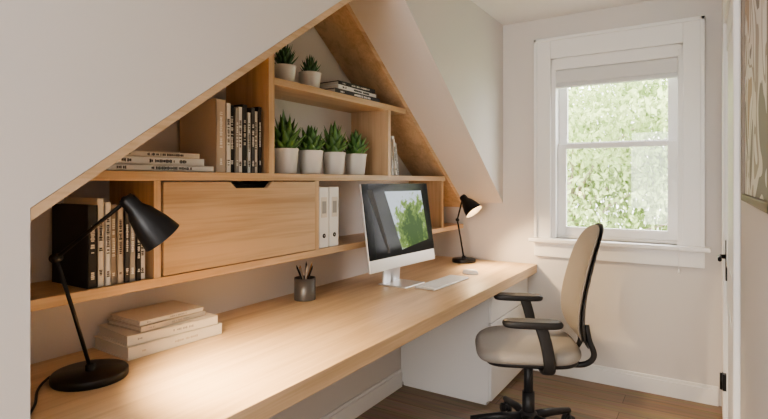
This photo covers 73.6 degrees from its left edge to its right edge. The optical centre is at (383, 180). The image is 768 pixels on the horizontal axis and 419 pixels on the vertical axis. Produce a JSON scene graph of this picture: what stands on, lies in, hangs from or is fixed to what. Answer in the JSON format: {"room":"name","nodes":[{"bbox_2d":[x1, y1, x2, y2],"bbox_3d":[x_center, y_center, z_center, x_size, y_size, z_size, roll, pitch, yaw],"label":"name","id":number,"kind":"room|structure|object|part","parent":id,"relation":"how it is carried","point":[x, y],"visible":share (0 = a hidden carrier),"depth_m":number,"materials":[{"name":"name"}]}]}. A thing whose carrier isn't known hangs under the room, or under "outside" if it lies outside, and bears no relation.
{"room":"home office","nodes":[
{"label":"home office","id":0,"kind":"room"},
{"bbox_2d":[30,27,411,364],"bbox_3d":[-0.490,0.170,2.800,0.100,2.360,3.133,0,0,32],"label":"wall","id":1,"kind":"structure","parent":0,"point":[53,332],"depth_m":2.33,"materials":[{"name":"white paint"}]},
{"bbox_2d":[30,0,462,311],"bbox_3d":[-0.200,-0.322,2.618,0.583,1.368,3.131,0,0,32],"label":"built-in shelving","id":2,"kind":"object","parent":1,"relation":"attached to","point":[224,227],"visible":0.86,"depth_m":2.20,"materials":[{"name":"brown wood"}]},
{"bbox_2d":[52,197,144,288],"bbox_3d":[-0.940,0.192,1.699,0.218,0.275,0.194,0,0,32],"label":"books","id":3,"kind":"object","parent":2,"relation":"on","point":[112,253],"visible":0.85,"depth_m":1.62,"materials":[{"name":"black paper"}]},
{"bbox_2d":[106,151,213,171],"bbox_3d":[-0.863,-0.068,1.843,0.231,0.068,0.430,0,0,32],"label":"stacked books","id":4,"kind":"object","parent":2,"relation":"on","point":[135,160],"visible":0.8,"depth_m":1.79,"materials":[{"name":"white paper"}]},
{"bbox_2d":[180,98,261,172],"bbox_3d":[-0.676,-0.176,2.140,0.222,0.285,0.242,0,0,32],"label":"books","id":5,"kind":"object","parent":2,"relation":"on","point":[228,137],"visible":0.99,"depth_m":2.05,"materials":[{"name":"beige paper"}]},
{"bbox_3d":[-0.551,0.165,2.109,0.020,0.323,0.807,0,0,32],"label":"drawer","id":6,"kind":"part","parent":2,"relation":"part of","materials":[{"name":"brown wood"}]},
{"bbox_3d":[-0.333,0.346,2.701,0.269,0.032,3.131,0,0,32],"label":"shelf","id":7,"kind":"part","parent":2,"relation":"part of","materials":[{"name":"brown wood"}]},
{"bbox_3d":[-0.372,-0.017,2.638,0.269,0.032,2.634,0,0,32],"label":"shelf","id":8,"kind":"part","parent":2,"relation":"part of","materials":[{"name":"brown wood"}]},
{"bbox_2d":[275,44,298,81],"bbox_3d":[-0.468,-0.556,2.416,0.119,0.210,0.125,0,0,-32],"label":"potted haworthia","id":9,"kind":"object","parent":2,"relation":"on","point":[284,69],"visible":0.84,"depth_m":2.38,"materials":[{"name":"white ceramic"}]},
{"bbox_2d":[275,111,306,173],"bbox_3d":[-0.467,-0.187,2.422,0.182,0.307,0.204,0,0,-30],"label":"potted succulent","id":10,"kind":"object","parent":2,"relation":"on","point":[286,150],"visible":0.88,"depth_m":2.37,"materials":[{"name":"green plant"}]},
{"bbox_2d":[298,55,320,87],"bbox_3d":[-0.371,-0.545,2.574,0.116,0.187,0.116,0,0,-39],"label":"potted haworthia","id":11,"kind":"object","parent":2,"relation":"on","point":[310,76],"visible":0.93,"depth_m":2.54,"materials":[{"name":"white ceramic"}]},
{"bbox_2d":[297,125,325,173],"bbox_3d":[-0.361,-0.157,2.572,0.159,0.246,0.170,0,0,40],"label":"potted succulent","id":12,"kind":"object","parent":2,"relation":"on","point":[310,154],"visible":0.95,"depth_m":2.53,"materials":[{"name":"white ceramic"}]},
{"bbox_2d":[319,187,337,247],"bbox_3d":[-0.370,0.179,2.622,0.232,0.299,0.155,0,0,32],"label":"binders","id":13,"kind":"object","parent":2,"relation":"on","point":[328,196],"visible":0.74,"depth_m":2.57,"materials":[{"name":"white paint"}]},
{"bbox_2d":[320,121,348,174],"bbox_3d":[-0.265,-0.178,2.731,0.173,0.289,0.171,0,0,-40],"label":"potted succulent","id":14,"kind":"object","parent":2,"relation":"on","point":[333,154],"visible":0.92,"depth_m":2.69,"materials":[{"name":"white ceramic"}]},
{"bbox_3d":[-0.283,-0.434,2.780,0.269,0.032,1.153,0,0,32],"label":"shelf","id":15,"kind":"part","parent":2,"relation":"part of","materials":[{"name":"brown wood"}]},
{"bbox_2d":[320,80,379,101],"bbox_3d":[-0.221,-0.487,2.852,0.203,0.072,0.420,0,0,32],"label":"stacked books","id":16,"kind":"object","parent":2,"relation":"on","point":[338,86],"visible":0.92,"depth_m":2.74,"materials":[{"name":"grey paper"}]},
{"bbox_2d":[343,129,368,174],"bbox_3d":[-0.158,-0.163,2.903,0.153,0.258,0.156,0,0,-15],"label":"potted succulent","id":17,"kind":"object","parent":2,"relation":"on","point":[355,158],"visible":0.92,"depth_m":2.86,"materials":[{"name":"white ceramic"}]},
{"bbox_2d":[391,136,398,174],"bbox_3d":[-0.010,-0.154,3.188,0.200,0.240,0.075,0,0,32],"label":"books","id":18,"kind":"object","parent":2,"relation":"on","point":[394,157],"visible":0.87,"depth_m":3.12,"materials":[{"name":"white paper"}]},
{"bbox_2d":[0,0,502,418],"bbox_3d":[-1.050,0.100,1.353,0.685,2.500,6.180,0,0,32],"label":"wall","id":19,"kind":"structure","parent":0,"point":[80,80],"depth_m":1.37,"materials":[{"name":"white paint"}]},
{"bbox_2d":[275,63,296,81],"bbox_3d":[-0.470,-0.496,2.417,0.116,0.090,0.116,0,0,4],"label":"pot","id":20,"kind":"object","parent":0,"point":[286,71],"depth_m":2.37,"materials":[{"name":"white ceramic"}]},
{"bbox_2d":[275,148,298,173],"bbox_3d":[-0.465,-0.093,2.414,0.128,0.118,0.128,0,0,-30],"label":"pot","id":21,"kind":"object","parent":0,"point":[286,159],"depth_m":2.36,"materials":[{"name":"white ceramic"}]},
{"bbox_2d":[298,71,320,87],"bbox_3d":[-0.371,-0.496,2.574,0.116,0.090,0.116,0,0,21],"label":"pot","id":22,"kind":"object","parent":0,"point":[311,78],"depth_m":2.53,"materials":[{"name":"white ceramic"}]},
{"bbox_2d":[298,150,322,173],"bbox_3d":[-0.367,-0.093,2.571,0.128,0.118,0.128,0,0,-10],"label":"pot","id":23,"kind":"object","parent":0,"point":[310,161],"depth_m":2.52,"materials":[{"name":"white ceramic"}]},
{"bbox_2d":[323,152,345,174],"bbox_3d":[-0.267,-0.093,2.732,0.128,0.118,0.128,0,0,-4],"label":"pot","id":24,"kind":"object","parent":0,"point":[333,162],"depth_m":2.68,"materials":[{"name":"white ceramic"}]},
{"bbox_2d":[269,347,403,418],"bbox_3d":[-0.384,1.002,2.733,0.150,0.696,3.133,0,0,32],"label":"wall","id":25,"kind":"structure","parent":0,"point":[324,401],"depth_m":2.85,"materials":[{"name":"white paint"}]},
{"bbox_2d":[30,256,536,418],"bbox_3d":[-0.093,0.623,2.551,0.835,0.060,3.133,0,0,32],"label":"built-in desk","id":26,"kind":"object","parent":25,"relation":"on","point":[269,356],"visible":0.72,"depth_m":1.77,"materials":[{"name":"brown wood"}]},
{"bbox_2d":[30,376,49,414],"bbox_3d":[-0.937,0.587,1.376,0.021,0.011,0.339,0,0,-24],"label":"cable","id":27,"kind":"object","parent":26,"relation":"on","point":[47,378],"visible":0.84,"depth_m":1.40,"materials":[{"name":"black plastic"}]},
{"bbox_2d":[49,193,178,391],"bbox_3d":[-0.798,0.313,1.471,0.431,0.560,0.240,0,0,32],"label":"desk lamp","id":28,"kind":"object","parent":26,"relation":"on","point":[151,226],"visible":1,"depth_m":1.44,"materials":[{"name":"black metal"}]},
{"bbox_3d":[-0.640,0.114,1.424,0.114,0.163,0.146,0,0,32],"label":"lamp shade","id":29,"kind":"part","parent":28,"relation":"part of","materials":[{"name":"black metal"}]},
{"bbox_2d":[93,300,221,360],"bbox_3d":[-0.834,0.537,1.908,0.245,0.110,0.370,0,0,35],"label":"stacked books","id":30,"kind":"object","parent":26,"relation":"on","point":[131,334],"visible":1,"depth_m":1.82,"materials":[{"name":"beige paper"}]},
{"bbox_2d":[294,261,315,301],"bbox_3d":[-0.396,0.501,2.572,0.106,0.183,0.106,0,0,32],"label":"pencil cup","id":31,"kind":"object","parent":26,"relation":"on","point":[304,286],"visible":1,"depth_m":2.53,"materials":[{"name":"grey metal"}]},
{"bbox_2d":[359,183,434,288],"bbox_3d":[0.102,0.304,2.953,0.190,0.578,0.660,0,0,36],"label":"desktop computer","id":32,"kind":"object","parent":26,"relation":"on","point":[396,217],"visible":0.99,"depth_m":2.92,"materials":[{"name":"silver metal"}]},
{"bbox_2d":[415,275,468,290],"bbox_3d":[0.343,0.585,2.970,0.125,0.014,0.430,0,0,35],"label":"keyboard","id":33,"kind":"object","parent":26,"relation":"on","point":[436,284],"visible":1,"depth_m":2.92,"materials":[{"name":"grey plastic"}]},
{"bbox_2d":[452,194,481,263],"bbox_3d":[0.605,0.343,3.687,0.170,0.500,0.328,0,0,-15],"label":"desk lamp","id":34,"kind":"object","parent":26,"relation":"on","point":[471,207],"visible":1,"depth_m":3.64,"materials":[{"name":"black metal"}]},
{"bbox_3d":[0.603,0.176,3.598,0.162,0.166,0.132,0,0,32],"label":"lamp shade","id":35,"kind":"part","parent":34,"relation":"part of","materials":[{"name":"black metal"}]},
{"bbox_2d":[462,269,478,274],"bbox_3d":[0.551,0.578,3.276,0.110,0.030,0.062,0,0,32],"label":"computer mouse","id":36,"kind":"object","parent":26,"relation":"on","point":[465,271],"visible":1,"depth_m":3.25,"materials":[{"name":"white plastic"}]},
{"bbox_2d":[320,369,401,418],"bbox_3d":[-0.515,1.292,2.367,0.016,0.115,2.373,0,0,32],"label":"baseboard","id":37,"kind":"structure","parent":25,"relation":"attached to","point":[353,408],"depth_m":3.03,"materials":[{"name":"white paint"}]},
{"bbox_2d":[345,154,366,174],"bbox_3d":[-0.160,-0.093,2.902,0.128,0.118,0.128,0,0,18],"label":"pot","id":38,"kind":"object","parent":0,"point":[355,163],"depth_m":2.85,"materials":[{"name":"white ceramic"}]},
{"bbox_2d":[355,368,722,418],"bbox_3d":[0.514,1.400,0.398,4.350,0.100,6.420,0,0,32],"label":"floor","id":39,"kind":"structure","parent":0,"point":[585,399],"depth_m":3.10,"materials":[{"name":"brown wood"}]},
{"bbox_2d":[401,278,527,404],"bbox_3d":[0.571,1.002,3.530,0.622,0.695,0.740,0,0,32],"label":"drawer pedestal","id":40,"kind":"object","parent":39,"relation":"on","point":[444,360],"visible":0.34,"depth_m":3.19,"materials":[{"name":"white paint"}]},
{"bbox_2d":[470,223,603,418],"bbox_3d":[0.784,0.785,2.705,0.689,1.130,0.659,0,0,8],"label":"office chair","id":41,"kind":"object","parent":39,"relation":"on","point":[529,343],"visible":1,"depth_m":2.63,"materials":[{"name":"fabric"}]},
{"bbox_3d":[0.747,0.867,2.710,0.520,0.092,0.510,0,0,8],"label":"seat","id":42,"kind":"part","parent":41,"relation":"part of","materials":[{"name":"fabric"}]},
{"bbox_3d":[1.035,0.521,2.670,0.143,0.587,0.423,0,0,8],"label":"backrest","id":43,"kind":"part","parent":41,"relation":"part of","materials":[{"name":"beige fabric"}]},
{"bbox_3d":[1.053,0.535,2.667,0.147,0.630,0.442,0,0,8],"label":"frame","id":44,"kind":"part","parent":41,"relation":"part of","materials":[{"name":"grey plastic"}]},
{"bbox_2d":[471,0,652,24],"bbox_3d":[0.514,-1.200,0.398,4.350,0.100,6.420,0,0,32],"label":"ceiling","id":45,"kind":"structure","parent":0,"point":[506,12],"depth_m":3.40,"materials":[{"name":"white paint"}]},
{"bbox_2d":[432,0,721,405],"bbox_3d":[1.241,0.100,3.647,2.135,2.500,0.140,0,0,32],"label":"wall","id":46,"kind":"structure","parent":0,"point":[657,320],"depth_m":3.37,"materials":[{"name":"white paint"}]},
{"bbox_2d":[551,43,682,244],"bbox_3d":[1.552,-0.228,3.452,0.800,1.255,0.140,0,0,32],"label":"window","id":47,"kind":"structure","parent":46,"relation":"in","point":[671,234],"depth_m":3.41,"materials":[{"name":"white paint"}]},
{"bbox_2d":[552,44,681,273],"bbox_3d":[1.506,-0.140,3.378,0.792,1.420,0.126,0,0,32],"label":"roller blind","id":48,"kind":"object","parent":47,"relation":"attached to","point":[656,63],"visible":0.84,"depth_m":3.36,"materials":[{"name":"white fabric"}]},
{"bbox_3d":[1.815,-0.125,3.156,0.014,1.391,0.078,0,0,32],"label":"pull cord","id":49,"kind":"part","parent":48,"relation":"part of","materials":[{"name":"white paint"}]},
{"bbox_3d":[1.573,-0.535,3.486,0.740,0.600,0.035,0,0,32],"label":"sash","id":50,"kind":"part","parent":47,"relation":"part of","materials":[{"name":"clear glass"}]},
{"bbox_2d":[534,242,704,268],"bbox_3d":[1.509,0.480,3.384,1.030,0.100,0.022,0,0,32],"label":"apron","id":51,"kind":"object","parent":46,"relation":"attached to","point":[614,254],"visible":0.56,"depth_m":3.30,"materials":[{"name":"white paint"}]},
{"bbox_2d":[528,237,710,252],"bbox_3d":[1.511,0.415,3.387,1.090,0.030,0.115,0,0,32],"label":"sill","id":52,"kind":"structure","parent":46,"relation":"attached to","point":[622,244],"depth_m":3.28,"materials":[{"name":"white paint"}]},
{"bbox_2d":[534,15,704,246],"bbox_3d":[1.507,-0.300,3.379,1.030,1.400,0.032,0,0,32],"label":"window frame","id":53,"kind":"structure","parent":46,"relation":"attached to","point":[690,31],"depth_m":3.25,"materials":[{"name":"white paint"}]},
{"bbox_2d":[533,364,718,405],"bbox_3d":[1.523,1.292,3.378,1.139,0.115,0.016,0,0,32],"label":"baseboard","id":54,"kind":"structure","parent":46,"relation":"attached to","point":[664,386],"depth_m":3.27,"materials":[{"name":"white paint"}]},
{"bbox_2d":[722,0,767,418],"bbox_3d":[1.236,0.100,1.721,0.100,2.500,3.130,0,0,32],"label":"wall","id":55,"kind":"structure","parent":0,"point":[754,222],"depth_m":1.08,"materials":[{"name":"white paint"}]},
{"bbox_2d":[723,0,740,418],"bbox_3d":[1.258,0.285,1.867,0.018,2.130,1.000,0,0,32],"label":"door","id":56,"kind":"structure","parent":55,"relation":"in","point":[736,4],"depth_m":1.45,"materials":[{"name":"white paint"}]},
{"bbox_2d":[717,0,731,418],"bbox_3d":[1.255,0.335,1.884,0.041,2.010,0.825,0,0,32],"label":"leaf","id":57,"kind":"object","parent":56,"relation":"attached to","point":[729,21],"depth_m":2.03,"materials":[{"name":"white paint"}]},
{"bbox_3d":[1.421,0.575,2.154,0.036,0.650,0.190,0,0,32],"label":"handle and hinges","id":58,"kind":"part","parent":57,"relation":"part of","materials":[{"name":"black metal"}]},
{"bbox_2d":[741,0,767,213],"bbox_3d":[0.604,-0.360,0.826,0.022,0.800,0.540,0,0,32],"label":"framed picture","id":59,"kind":"object","parent":55,"relation":"attached to","point":[754,13],"visible":1,"depth_m":0.83,"materials":[{"name":"brown wood"}]},
{"label":"outside","id":60,"kind":"structure","parent":0,"visible":0},
{"bbox_3d":[12.967,4.400,20.728,50.000,0.100,41.100,0,0,32],"label":"ground","id":61,"kind":"structure","parent":60,"visible":0},
{"bbox_2d":[567,79,667,230],"bbox_3d":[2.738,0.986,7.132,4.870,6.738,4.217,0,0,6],"label":"tree","id":62,"kind":"object","parent":61,"relation":"on","point":[621,162],"visible":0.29,"depth_m":6.28,"materials":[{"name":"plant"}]},
{"bbox_2d":[586,80,667,229],"bbox_3d":[5.322,0.798,6.688,4.088,7.114,4.595,0,0,-21],"label":"tree","id":63,"kind":"object","parent":61,"relation":"on","point":[655,81],"visible":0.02,"depth_m":7.48,"materials":[{"name":"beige plant"}]}
]}

